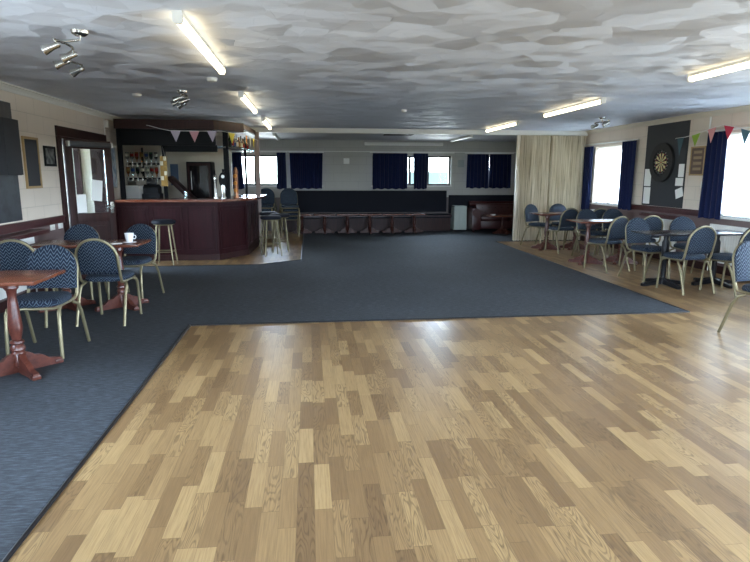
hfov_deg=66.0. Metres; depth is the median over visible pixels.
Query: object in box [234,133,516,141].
ceiling
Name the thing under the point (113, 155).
poster
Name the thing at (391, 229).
table
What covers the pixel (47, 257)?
banquet chair
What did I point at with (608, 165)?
curtain
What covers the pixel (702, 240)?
banquet chair
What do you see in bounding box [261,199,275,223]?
banquet chair
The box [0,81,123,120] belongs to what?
trim
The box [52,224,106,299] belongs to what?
banquet chair
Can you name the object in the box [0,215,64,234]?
trim
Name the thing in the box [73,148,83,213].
trim
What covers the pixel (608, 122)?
spotlight
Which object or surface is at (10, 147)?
board
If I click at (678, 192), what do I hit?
sheet
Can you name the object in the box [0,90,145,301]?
wall
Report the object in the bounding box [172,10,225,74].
strip light
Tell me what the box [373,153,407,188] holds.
curtain
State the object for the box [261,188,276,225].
banquet chair
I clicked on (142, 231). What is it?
banquet chair
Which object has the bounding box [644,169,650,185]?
sheet
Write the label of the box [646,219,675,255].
radiator
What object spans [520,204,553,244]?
banquet chair
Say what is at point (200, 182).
cooler
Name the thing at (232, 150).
trim
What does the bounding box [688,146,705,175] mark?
wall plaque
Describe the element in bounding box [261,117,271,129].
strip light
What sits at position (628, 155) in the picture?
curtain
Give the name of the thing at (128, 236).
cup
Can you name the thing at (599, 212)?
banquet chair
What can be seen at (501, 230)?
table
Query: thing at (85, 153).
wall
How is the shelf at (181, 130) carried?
attached to the canopy
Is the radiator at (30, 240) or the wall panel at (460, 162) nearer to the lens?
the radiator at (30, 240)
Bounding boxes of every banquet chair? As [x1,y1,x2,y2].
[0,239,61,327]
[4,245,90,358]
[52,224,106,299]
[74,238,142,326]
[107,224,164,299]
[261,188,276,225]
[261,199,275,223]
[279,188,300,225]
[279,204,299,229]
[279,206,298,236]
[279,208,299,233]
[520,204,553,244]
[544,208,579,253]
[549,204,567,245]
[571,209,609,256]
[575,208,608,249]
[583,216,629,272]
[597,209,634,255]
[618,215,663,269]
[618,217,669,281]
[655,225,716,295]
[669,216,711,276]
[699,228,749,296]
[717,241,749,332]
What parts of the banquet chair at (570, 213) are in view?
leg, leg, seat, frame, backrest, leg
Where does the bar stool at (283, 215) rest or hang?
on the floor
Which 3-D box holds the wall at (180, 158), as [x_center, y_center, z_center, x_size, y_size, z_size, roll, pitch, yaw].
[-4.414,-1.815,11.284,2.960,2.720,2.000,-1,10,-6]
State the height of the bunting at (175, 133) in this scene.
0.317 m
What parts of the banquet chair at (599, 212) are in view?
backrest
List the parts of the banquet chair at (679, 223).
seat, backrest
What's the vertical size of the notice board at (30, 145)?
0.620 m
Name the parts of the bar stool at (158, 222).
leg, seat, leg, leg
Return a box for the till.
[142,179,163,198]
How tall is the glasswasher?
1.298 m
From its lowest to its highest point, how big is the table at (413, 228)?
0.500 m
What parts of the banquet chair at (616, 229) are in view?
leg, leg, leg, seat, frame, backrest, leg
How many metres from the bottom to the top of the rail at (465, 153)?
0.024 m
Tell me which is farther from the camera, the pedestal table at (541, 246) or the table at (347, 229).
the table at (347, 229)
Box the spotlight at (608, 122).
[591,117,610,128]
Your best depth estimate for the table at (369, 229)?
15.18 m
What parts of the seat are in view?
backrest, seat, trim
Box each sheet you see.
[76,194,86,212]
[92,180,101,200]
[643,187,649,203]
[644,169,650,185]
[675,178,682,185]
[675,187,682,198]
[678,164,684,176]
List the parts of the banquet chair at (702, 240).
leg, leg, seat, leg, frame, backrest, leg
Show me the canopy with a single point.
(128, 131)
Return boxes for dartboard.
[649,143,674,181]
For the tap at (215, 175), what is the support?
on the countertop at (241, 197)
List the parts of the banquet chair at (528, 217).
backrest, leg, seat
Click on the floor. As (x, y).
(617, 437)
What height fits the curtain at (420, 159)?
0.972 m
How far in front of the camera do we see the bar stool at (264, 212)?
11.92 m
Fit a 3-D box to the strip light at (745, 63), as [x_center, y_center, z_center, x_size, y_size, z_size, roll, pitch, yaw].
[3.267,-1.863,4.864,0.066,0.076,1.900,-1,10,-6]
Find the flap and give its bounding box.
[168,176,195,197]
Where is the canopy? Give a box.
[113,119,255,198]
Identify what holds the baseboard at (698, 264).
attached to the wall at (692, 190)
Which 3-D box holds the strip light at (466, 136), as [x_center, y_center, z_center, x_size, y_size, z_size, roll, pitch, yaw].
[2.120,-3.511,14.231,0.066,0.076,1.900,-1,10,-6]
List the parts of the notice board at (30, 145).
panel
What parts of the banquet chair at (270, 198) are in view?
seat, backrest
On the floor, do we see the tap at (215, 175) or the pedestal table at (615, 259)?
the pedestal table at (615, 259)
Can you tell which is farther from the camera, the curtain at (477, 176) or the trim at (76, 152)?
the curtain at (477, 176)
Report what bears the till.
on the countertop at (241, 197)
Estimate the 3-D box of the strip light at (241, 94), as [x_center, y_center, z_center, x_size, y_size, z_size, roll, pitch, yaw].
[-1.738,-2.439,7.947,0.066,0.076,1.900,-1,10,-6]
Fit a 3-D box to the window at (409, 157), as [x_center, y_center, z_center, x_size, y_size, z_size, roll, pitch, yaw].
[1.016,-3.041,15.986,2.260,0.840,0.190,-1,10,-6]
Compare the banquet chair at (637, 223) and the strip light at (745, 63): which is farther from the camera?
the banquet chair at (637, 223)
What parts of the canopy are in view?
post, post, post, shelf rail, post, rail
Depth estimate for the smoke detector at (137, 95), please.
7.23 m
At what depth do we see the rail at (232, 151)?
15.34 m
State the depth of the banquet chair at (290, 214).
14.04 m
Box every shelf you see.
[0,229,49,240]
[177,129,240,132]
[217,146,254,151]
[639,212,684,218]
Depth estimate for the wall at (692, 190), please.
9.88 m
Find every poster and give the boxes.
[111,147,117,187]
[170,164,178,184]
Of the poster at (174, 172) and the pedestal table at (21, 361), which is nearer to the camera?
the pedestal table at (21, 361)
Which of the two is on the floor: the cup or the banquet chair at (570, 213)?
the banquet chair at (570, 213)
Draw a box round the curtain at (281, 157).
[276,152,286,188]
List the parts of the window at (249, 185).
sill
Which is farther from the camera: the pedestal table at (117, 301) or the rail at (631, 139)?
the rail at (631, 139)
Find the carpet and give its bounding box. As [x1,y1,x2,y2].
[0,229,684,561]
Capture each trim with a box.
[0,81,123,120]
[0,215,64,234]
[1,233,689,561]
[54,125,106,232]
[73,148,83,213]
[232,150,515,152]
[241,127,587,135]
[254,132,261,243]
[585,105,749,133]
[590,200,697,215]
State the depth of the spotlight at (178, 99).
6.88 m
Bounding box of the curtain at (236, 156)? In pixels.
[232,152,244,188]
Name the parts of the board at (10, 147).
door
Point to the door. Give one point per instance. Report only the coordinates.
(104, 223)
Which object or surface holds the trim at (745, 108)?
attached to the wall at (692, 190)
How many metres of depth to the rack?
11.99 m
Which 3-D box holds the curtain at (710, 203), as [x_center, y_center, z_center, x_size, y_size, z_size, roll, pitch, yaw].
[5.285,-1.637,9.000,0.078,1.342,0.490,-1,10,-6]
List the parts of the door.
panel, handle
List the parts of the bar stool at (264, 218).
leg, leg, seat, leg, leg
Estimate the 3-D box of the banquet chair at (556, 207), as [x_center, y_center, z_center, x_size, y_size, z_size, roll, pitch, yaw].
[4.095,-1.243,12.684,0.494,0.890,0.550,-1,10,-6]
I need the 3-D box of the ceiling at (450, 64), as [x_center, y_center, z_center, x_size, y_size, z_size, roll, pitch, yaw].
[0.939,-1.919,4.657,10.130,0.100,16.380,-1,10,-6]
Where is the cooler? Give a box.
[186,162,214,197]
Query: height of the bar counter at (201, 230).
1.035 m
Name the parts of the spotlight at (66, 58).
stem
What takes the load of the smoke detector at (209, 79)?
attached to the ceiling at (450, 64)
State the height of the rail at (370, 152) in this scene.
0.024 m
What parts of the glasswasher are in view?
door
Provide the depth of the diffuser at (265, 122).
10.90 m
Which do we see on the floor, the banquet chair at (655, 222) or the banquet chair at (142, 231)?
the banquet chair at (655, 222)
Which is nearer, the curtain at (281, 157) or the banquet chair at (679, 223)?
the banquet chair at (679, 223)
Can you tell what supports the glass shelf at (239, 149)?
attached to the canopy
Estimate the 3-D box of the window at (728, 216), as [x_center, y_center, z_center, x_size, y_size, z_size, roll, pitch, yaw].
[5.524,-1.453,8.018,0.190,1.290,2.010,-1,10,-6]
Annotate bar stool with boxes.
[151,219,178,265]
[259,211,279,249]
[260,215,281,256]
[270,213,289,252]
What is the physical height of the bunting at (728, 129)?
0.468 m
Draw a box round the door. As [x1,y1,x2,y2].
[62,139,117,278]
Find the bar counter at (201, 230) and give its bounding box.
[115,200,259,260]
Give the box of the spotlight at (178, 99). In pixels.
[170,90,189,108]
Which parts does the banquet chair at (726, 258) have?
leg, seat, leg, leg, frame, backrest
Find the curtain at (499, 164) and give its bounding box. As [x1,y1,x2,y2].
[488,154,511,188]
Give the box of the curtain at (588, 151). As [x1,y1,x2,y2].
[581,146,593,209]
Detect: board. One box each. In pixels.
[0,101,22,223]
[0,117,23,174]
[21,136,42,188]
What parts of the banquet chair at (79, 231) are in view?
backrest, leg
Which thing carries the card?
hanging from the canopy
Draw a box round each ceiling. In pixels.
[0,0,749,130]
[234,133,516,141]
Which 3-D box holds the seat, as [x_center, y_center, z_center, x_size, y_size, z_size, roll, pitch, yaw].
[-0.159,-1.919,15.696,4.480,1.097,0.515,-1,10,-6]
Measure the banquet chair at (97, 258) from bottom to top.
0.890 m
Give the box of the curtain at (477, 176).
[466,154,488,188]
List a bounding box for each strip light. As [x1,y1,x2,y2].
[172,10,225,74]
[238,91,256,113]
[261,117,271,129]
[450,135,472,141]
[486,121,519,131]
[543,97,605,117]
[687,58,749,81]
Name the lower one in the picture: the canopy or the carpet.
the carpet
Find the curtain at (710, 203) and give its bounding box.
[698,131,727,219]
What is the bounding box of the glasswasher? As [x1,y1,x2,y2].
[125,185,143,197]
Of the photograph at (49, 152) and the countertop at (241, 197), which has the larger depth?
the countertop at (241, 197)
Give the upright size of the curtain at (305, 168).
0.952 m
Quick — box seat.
[286,190,451,231]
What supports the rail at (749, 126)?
attached to the wall at (692, 190)
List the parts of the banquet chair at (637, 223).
leg, frame, backrest, leg, seat, seat frame, leg, leg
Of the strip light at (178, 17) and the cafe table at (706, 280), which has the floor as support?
the cafe table at (706, 280)
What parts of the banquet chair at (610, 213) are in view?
backrest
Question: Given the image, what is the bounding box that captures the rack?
[126,148,160,180]
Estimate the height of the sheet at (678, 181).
0.135 m
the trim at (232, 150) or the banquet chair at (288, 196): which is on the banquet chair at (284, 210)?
the banquet chair at (288, 196)
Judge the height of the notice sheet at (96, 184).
0.318 m
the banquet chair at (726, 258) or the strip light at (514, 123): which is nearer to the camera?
the banquet chair at (726, 258)
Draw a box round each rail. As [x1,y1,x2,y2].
[232,151,286,151]
[370,152,439,152]
[465,153,513,153]
[585,139,638,145]
[707,126,749,132]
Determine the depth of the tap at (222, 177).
10.30 m
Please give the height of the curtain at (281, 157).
0.972 m
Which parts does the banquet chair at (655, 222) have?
leg, leg, frame, backrest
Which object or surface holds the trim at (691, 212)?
attached to the wall at (692, 190)
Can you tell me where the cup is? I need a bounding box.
[124,233,135,241]
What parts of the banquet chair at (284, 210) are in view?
seat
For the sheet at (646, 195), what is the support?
attached to the backboard
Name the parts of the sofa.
arm, backrest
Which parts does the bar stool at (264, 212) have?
leg, seat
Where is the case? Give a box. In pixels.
[364,142,442,145]
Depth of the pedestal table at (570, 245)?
11.96 m
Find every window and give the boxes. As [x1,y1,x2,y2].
[242,155,276,186]
[371,156,451,186]
[590,145,621,206]
[720,132,749,221]
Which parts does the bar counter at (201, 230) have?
panel, panel, skirting, panel, panel, panel, panel, panel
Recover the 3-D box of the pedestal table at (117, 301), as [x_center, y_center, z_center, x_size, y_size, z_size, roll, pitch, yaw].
[-2.899,-0.072,6.570,0.580,0.745,0.560,-1,10,-6]
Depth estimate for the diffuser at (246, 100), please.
7.78 m
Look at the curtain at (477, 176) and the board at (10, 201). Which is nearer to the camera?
the board at (10, 201)
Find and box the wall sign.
[344,158,348,163]
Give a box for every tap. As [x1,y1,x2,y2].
[213,170,218,198]
[219,169,226,198]
[233,167,238,197]
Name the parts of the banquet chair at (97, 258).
leg, backrest, leg, frame, seat, leg, leg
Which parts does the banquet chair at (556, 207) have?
backrest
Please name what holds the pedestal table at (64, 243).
on the carpet
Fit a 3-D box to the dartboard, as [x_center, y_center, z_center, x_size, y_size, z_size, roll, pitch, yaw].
[5.149,-2.127,10.362,0.049,0.690,0.690,-1,10,-6]
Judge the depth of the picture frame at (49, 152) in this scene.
7.57 m
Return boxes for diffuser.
[241,95,256,112]
[263,120,270,128]
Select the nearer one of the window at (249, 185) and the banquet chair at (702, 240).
the banquet chair at (702, 240)
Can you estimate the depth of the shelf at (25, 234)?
6.55 m
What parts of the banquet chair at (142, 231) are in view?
leg, seat frame, seat, backrest, frame, leg, leg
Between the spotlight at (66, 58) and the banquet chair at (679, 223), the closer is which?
the spotlight at (66, 58)
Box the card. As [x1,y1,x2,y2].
[159,150,167,185]
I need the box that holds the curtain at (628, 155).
[618,140,636,209]
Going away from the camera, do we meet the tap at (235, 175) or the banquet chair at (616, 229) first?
the banquet chair at (616, 229)
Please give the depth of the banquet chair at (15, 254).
5.54 m
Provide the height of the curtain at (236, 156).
0.972 m
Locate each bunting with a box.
[146,125,255,146]
[675,125,749,153]
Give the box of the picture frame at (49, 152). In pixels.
[43,145,56,166]
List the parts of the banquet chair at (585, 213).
leg, backrest, seat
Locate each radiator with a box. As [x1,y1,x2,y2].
[0,237,37,299]
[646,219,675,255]
[706,224,748,270]
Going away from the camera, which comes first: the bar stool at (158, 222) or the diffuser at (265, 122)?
the bar stool at (158, 222)
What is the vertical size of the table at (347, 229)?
0.500 m
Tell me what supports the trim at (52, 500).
on the floor
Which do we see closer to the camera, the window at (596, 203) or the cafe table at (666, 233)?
the cafe table at (666, 233)
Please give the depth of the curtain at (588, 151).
13.07 m
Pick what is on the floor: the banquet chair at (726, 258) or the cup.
the banquet chair at (726, 258)
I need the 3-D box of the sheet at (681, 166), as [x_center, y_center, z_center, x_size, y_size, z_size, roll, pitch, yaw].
[5.233,-1.887,9.858,0.002,0.220,0.150,-1,10,-6]
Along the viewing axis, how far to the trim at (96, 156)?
8.56 m
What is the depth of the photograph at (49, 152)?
7.57 m
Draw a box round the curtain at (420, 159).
[414,153,427,188]
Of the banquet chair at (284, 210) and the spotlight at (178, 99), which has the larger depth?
the banquet chair at (284, 210)
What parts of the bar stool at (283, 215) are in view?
leg, seat, leg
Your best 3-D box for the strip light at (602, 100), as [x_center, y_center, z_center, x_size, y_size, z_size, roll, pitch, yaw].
[2.859,-2.514,8.411,0.066,0.076,1.900,-1,10,-6]
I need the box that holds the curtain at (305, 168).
[289,153,322,188]
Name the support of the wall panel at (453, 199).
attached to the wall at (336, 175)
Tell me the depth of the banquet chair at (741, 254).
5.46 m
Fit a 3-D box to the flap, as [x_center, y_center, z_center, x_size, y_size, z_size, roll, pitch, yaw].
[-3.704,-1.773,11.066,0.466,0.477,0.400,-1,10,-6]
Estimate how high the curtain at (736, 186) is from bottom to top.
1.212 m
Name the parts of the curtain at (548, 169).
post, meeting post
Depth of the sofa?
15.59 m
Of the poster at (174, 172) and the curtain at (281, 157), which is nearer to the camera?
the poster at (174, 172)
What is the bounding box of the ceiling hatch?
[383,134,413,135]
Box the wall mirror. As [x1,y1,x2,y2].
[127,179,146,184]
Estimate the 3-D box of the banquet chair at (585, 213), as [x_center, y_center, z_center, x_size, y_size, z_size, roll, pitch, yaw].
[4.021,-0.875,10.676,0.494,0.890,0.550,-2,11,-12]
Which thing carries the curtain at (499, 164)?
hanging from the rail at (465, 153)
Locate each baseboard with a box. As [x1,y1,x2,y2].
[0,288,51,312]
[581,235,731,275]
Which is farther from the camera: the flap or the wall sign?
the wall sign
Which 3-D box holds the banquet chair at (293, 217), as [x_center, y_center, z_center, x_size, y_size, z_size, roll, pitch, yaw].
[-2.139,-1.558,14.344,0.494,0.890,0.550,-2,11,-13]
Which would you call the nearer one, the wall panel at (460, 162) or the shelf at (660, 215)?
the shelf at (660, 215)
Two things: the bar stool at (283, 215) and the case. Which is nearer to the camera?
the bar stool at (283, 215)
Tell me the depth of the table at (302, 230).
14.96 m
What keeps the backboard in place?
attached to the wall at (692, 190)
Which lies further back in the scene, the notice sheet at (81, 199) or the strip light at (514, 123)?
the strip light at (514, 123)
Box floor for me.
[8,231,749,561]
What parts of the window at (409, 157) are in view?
sill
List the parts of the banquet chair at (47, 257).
leg, leg, seat frame, seat, backrest, frame, leg, leg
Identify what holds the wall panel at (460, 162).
attached to the wall at (336, 175)
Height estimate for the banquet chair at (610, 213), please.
0.890 m
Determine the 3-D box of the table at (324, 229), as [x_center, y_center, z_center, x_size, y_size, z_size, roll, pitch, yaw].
[-1.315,-1.500,15.055,0.560,0.500,0.504,-1,10,-6]
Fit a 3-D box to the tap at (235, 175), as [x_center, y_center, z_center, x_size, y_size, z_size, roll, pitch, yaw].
[-2.562,-1.808,10.598,0.100,0.560,0.158,1,10,5]
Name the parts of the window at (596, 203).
sill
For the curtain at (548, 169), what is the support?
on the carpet
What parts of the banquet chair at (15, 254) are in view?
backrest, frame, leg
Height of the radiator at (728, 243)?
0.752 m
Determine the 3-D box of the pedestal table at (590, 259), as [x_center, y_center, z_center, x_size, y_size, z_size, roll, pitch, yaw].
[3.681,-0.679,9.999,0.580,0.745,0.560,-1,10,-6]
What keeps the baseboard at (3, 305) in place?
attached to the wall at (36, 118)
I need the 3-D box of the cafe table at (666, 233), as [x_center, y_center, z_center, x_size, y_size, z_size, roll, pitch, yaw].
[4.012,-0.308,7.997,0.720,0.740,0.661,-1,10,-6]
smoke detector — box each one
[132,93,141,97]
[207,77,216,82]
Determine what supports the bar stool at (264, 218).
on the floor
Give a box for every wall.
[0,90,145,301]
[62,147,94,224]
[115,129,232,197]
[232,139,516,230]
[580,111,749,267]
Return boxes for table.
[0,270,65,380]
[29,240,95,312]
[95,239,150,311]
[292,213,311,233]
[314,213,335,233]
[336,213,358,233]
[358,213,380,233]
[381,213,403,232]
[402,213,425,232]
[483,214,512,233]
[529,212,561,250]
[558,212,584,249]
[566,219,611,264]
[600,219,638,264]
[631,230,690,289]
[682,230,743,288]
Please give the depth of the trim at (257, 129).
12.71 m
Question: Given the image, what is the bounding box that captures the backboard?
[641,120,690,207]
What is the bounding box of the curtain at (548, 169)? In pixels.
[512,135,585,240]
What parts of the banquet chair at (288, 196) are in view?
backrest, seat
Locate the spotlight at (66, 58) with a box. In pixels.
[41,29,88,76]
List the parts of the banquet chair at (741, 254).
leg, frame, backrest, seat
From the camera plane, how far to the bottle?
11.92 m
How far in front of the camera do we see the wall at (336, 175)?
15.77 m
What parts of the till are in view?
drawer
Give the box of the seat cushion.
[481,215,507,220]
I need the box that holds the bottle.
[149,152,152,161]
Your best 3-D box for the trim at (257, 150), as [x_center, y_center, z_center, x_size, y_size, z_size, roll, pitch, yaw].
[-2.528,-1.997,12.526,0.090,2.400,0.090,-1,10,-6]
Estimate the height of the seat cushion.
0.128 m
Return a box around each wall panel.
[448,195,513,212]
[458,160,463,166]
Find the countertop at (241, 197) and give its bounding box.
[115,195,266,201]
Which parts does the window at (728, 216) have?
sill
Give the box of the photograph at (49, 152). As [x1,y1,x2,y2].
[45,148,54,163]
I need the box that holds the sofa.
[466,201,513,231]

